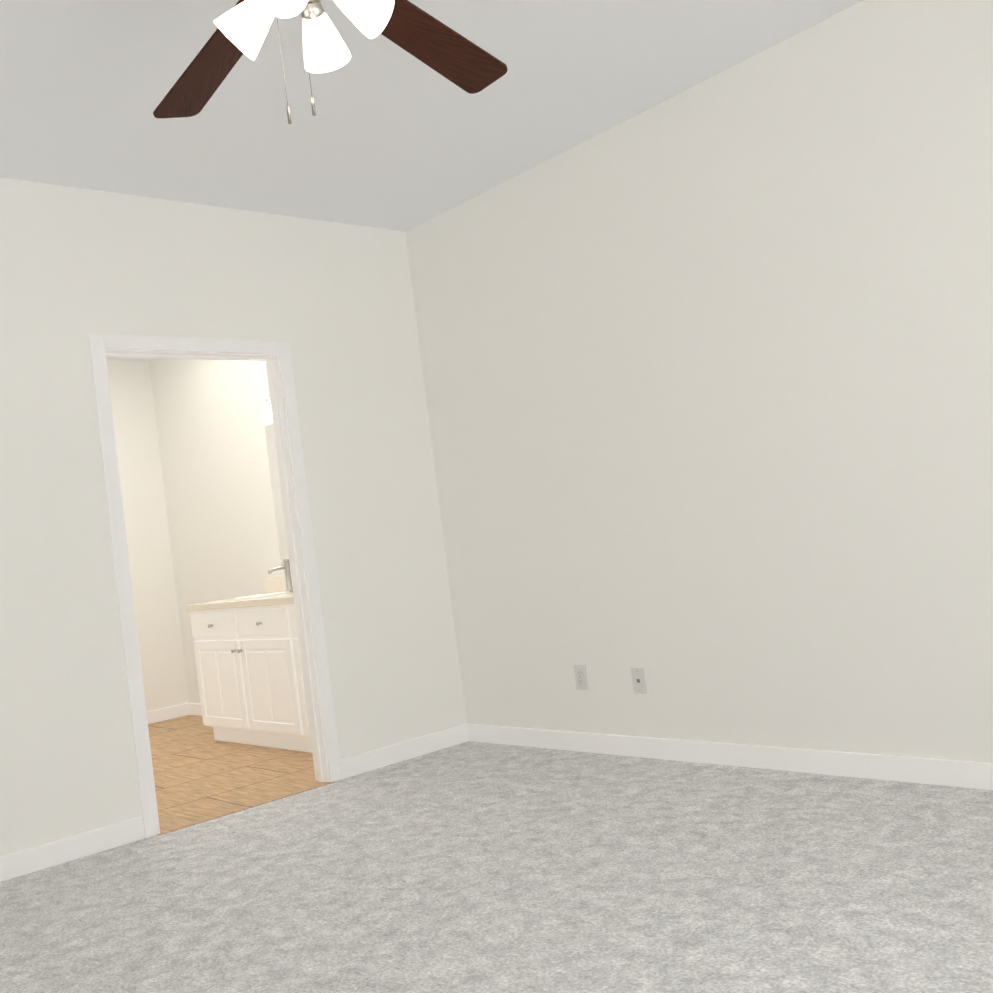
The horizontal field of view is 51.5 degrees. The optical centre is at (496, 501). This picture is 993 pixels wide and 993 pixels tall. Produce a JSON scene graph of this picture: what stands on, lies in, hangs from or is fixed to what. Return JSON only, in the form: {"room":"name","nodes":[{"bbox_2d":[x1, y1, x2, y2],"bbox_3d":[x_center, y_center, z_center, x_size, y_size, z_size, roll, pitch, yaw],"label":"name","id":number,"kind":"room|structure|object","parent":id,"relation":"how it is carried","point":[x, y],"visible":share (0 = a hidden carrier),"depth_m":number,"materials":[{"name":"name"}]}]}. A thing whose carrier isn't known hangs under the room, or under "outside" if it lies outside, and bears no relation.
{"room":"empty bedroom","nodes":[
{"label":"empty bedroom","id":0,"kind":"room"},
{"bbox_2d":[106,360,188,711],"bbox_3d":[-3.623,0.378,6.985,2.910,2.740,0.110,-5,-3,-42],"label":"wall","id":1,"kind":"structure","parent":0,"point":[148,543],"depth_m":7.81,"materials":[{"name":"white paint"}]},
{"bbox_2d":[147,703,188,723],"bbox_3d":[-3.125,1.657,7.160,2.120,0.090,0.013,-5,-3,-42],"label":"baseboard","id":2,"kind":"structure","parent":1,"relation":"attached to","point":[167,713],"depth_m":7.75,"materials":[{"name":"white paint"}]},
{"bbox_2d":[0,177,466,856],"bbox_3d":[-1.806,0.049,4.201,3.950,2.740,0.110,-5,-3,-42],"label":"wall","id":3,"kind":"structure","parent":0,"point":[332,305],"depth_m":4.59,"materials":[{"name":"white paint"}]},
{"bbox_2d":[0,817,144,881],"bbox_3d":[-1.911,1.385,3.823,1.236,0.090,0.013,-5,-3,-42],"label":"baseboard","id":4,"kind":"structure","parent":3,"relation":"attached to","point":[30,860],"depth_m":4.03,"materials":[{"name":"white paint"}]},
{"bbox_2d":[88,334,341,837],"bbox_3d":[-1.266,0.315,4.649,0.966,2.108,0.142,-5,-3,-42],"label":"door frame","id":5,"kind":"structure","parent":3,"relation":"attached to","point":[99,344],"depth_m":4.86,"materials":[{"name":"white paint"}]},
{"bbox_2d":[340,724,467,778],"bbox_3d":[-0.451,1.247,5.162,0.788,0.090,0.013,-5,-3,-42],"label":"baseboard","id":6,"kind":"structure","parent":3,"relation":"attached to","point":[385,756],"depth_m":5.14,"materials":[{"name":"white paint"}]},
{"bbox_2d":[148,715,326,831],"bbox_3d":[-2.288,1.608,5.769,3.060,0.120,3.410,-5,-3,-42],"label":"floor","id":7,"kind":"structure","parent":0,"point":[200,772],"depth_m":5.39,"materials":[{"name":"brown wood"}]},
{"bbox_2d":[186,602,311,752],"bbox_3d":[-1.097,0.986,6.006,0.597,0.830,1.786,-5,-3,-42],"label":"bathroom vanity","id":8,"kind":"object","parent":7,"relation":"on","point":[249,671],"depth_m":5.97,"materials":[{"name":"painted wood"},{"name":"laminate"},{"name":"brushed nickel"}]},
{"bbox_2d":[186,590,293,609],"bbox_3d":[-1.149,0.554,6.030,0.582,0.040,1.796,-5,-3,-42],"label":"countertop","id":9,"kind":"structure","parent":8,"relation":"on","point":[287,595],"depth_m":6.09,"materials":[{"name":"beige stone"}]},
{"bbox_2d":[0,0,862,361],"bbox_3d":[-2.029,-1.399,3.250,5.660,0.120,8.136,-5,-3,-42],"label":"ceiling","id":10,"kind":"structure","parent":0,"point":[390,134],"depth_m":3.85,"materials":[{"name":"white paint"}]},
{"bbox_2d":[153,0,507,123],"bbox_3d":[-0.477,-1.219,2.429,1.543,0.685,1.503,-5,-3,-42],"label":"fan","id":11,"kind":"object","parent":10,"relation":"hanging from","point":[448,53],"visible":1,"depth_m":2.70,"materials":[{"name":"brown wood"}]},
{"bbox_2d":[0,741,992,992],"bbox_3d":[-0.125,1.209,2.267,4.550,0.120,4.726,-5,-3,-42],"label":"floor carpet","id":12,"kind":"object","parent":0,"point":[476,867],"visible":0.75,"depth_m":3.08,"materials":[{"name":"grey carpet"}]},
{"bbox_2d":[157,781,334,834],"bbox_3d":[-1.088,1.350,4.560,0.870,0.003,0.031,-5,-3,-42],"label":"threshold","id":13,"kind":"object","parent":12,"relation":"on","point":[234,811],"visible":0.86,"depth_m":4.53,"materials":[{"name":"wood"}]},
{"bbox_2d":[150,0,992,762],"bbox_3d":[0.176,-0.173,5.058,0.150,2.740,8.136,-5,-3,-42],"label":"wall","id":14,"kind":"structure","parent":0,"point":[708,372],"depth_m":4.12,"materials":[{"name":"white paint"}]},
{"bbox_2d":[188,703,201,715],"bbox_3d":[-1.888,1.507,7.359,0.013,0.090,1.340,-5,-3,-42],"label":"baseboard","id":15,"kind":"structure","parent":14,"relation":"attached to","point":[193,708],"depth_m":7.79,"materials":[{"name":"white paint"}]},
{"bbox_2d":[263,397,272,422],"bbox_3d":[-1.135,-0.642,6.192,0.177,0.180,0.960,-5,-3,-42],"label":"sconce","id":16,"kind":"object","parent":14,"relation":"attached to","point":[267,416],"visible":0.12,"depth_m":6.42,"materials":[{"name":"white glass"}]},
{"bbox_2d":[265,424,289,565],"bbox_3d":[-0.999,-0.109,6.222,0.010,0.930,1.380,-5,-3,-42],"label":"bathroom mirror","id":17,"kind":"object","parent":14,"relation":"attached to","point":[276,491],"visible":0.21,"depth_m":6.69,"materials":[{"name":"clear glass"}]},
{"bbox_2d":[263,574,292,593],"bbox_3d":[-0.952,0.465,6.222,0.020,0.100,1.796,-5,-3,-42],"label":"backsplash","id":18,"kind":"structure","parent":14,"relation":"attached to","point":[271,585],"depth_m":6.74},
{"bbox_2d":[574,665,588,689],"bbox_3d":[0.393,0.819,4.805,0.010,0.115,0.072,-5,-3,-42],"label":"electrical outlet","id":19,"kind":"object","parent":14,"relation":"attached to","point":[581,677],"visible":1,"depth_m":4.80,"materials":[{"name":"white plastic"}]},
{"bbox_2d":[631,668,646,693],"bbox_3d":[0.628,0.790,4.547,0.008,0.115,0.072,-5,-3,-42],"label":"outlet","id":20,"kind":"object","parent":14,"relation":"attached to","point":[638,680],"visible":1,"depth_m":4.54,"materials":[{"name":"white plastic"}]},
{"bbox_2d":[468,724,992,789],"bbox_3d":[1.369,0.966,3.755,0.013,0.090,4.576,-5,-3,-42],"label":"baseboard","id":21,"kind":"structure","parent":14,"relation":"attached to","point":[962,774],"depth_m":4.10,"materials":[{"name":"white paint"}]}
]}

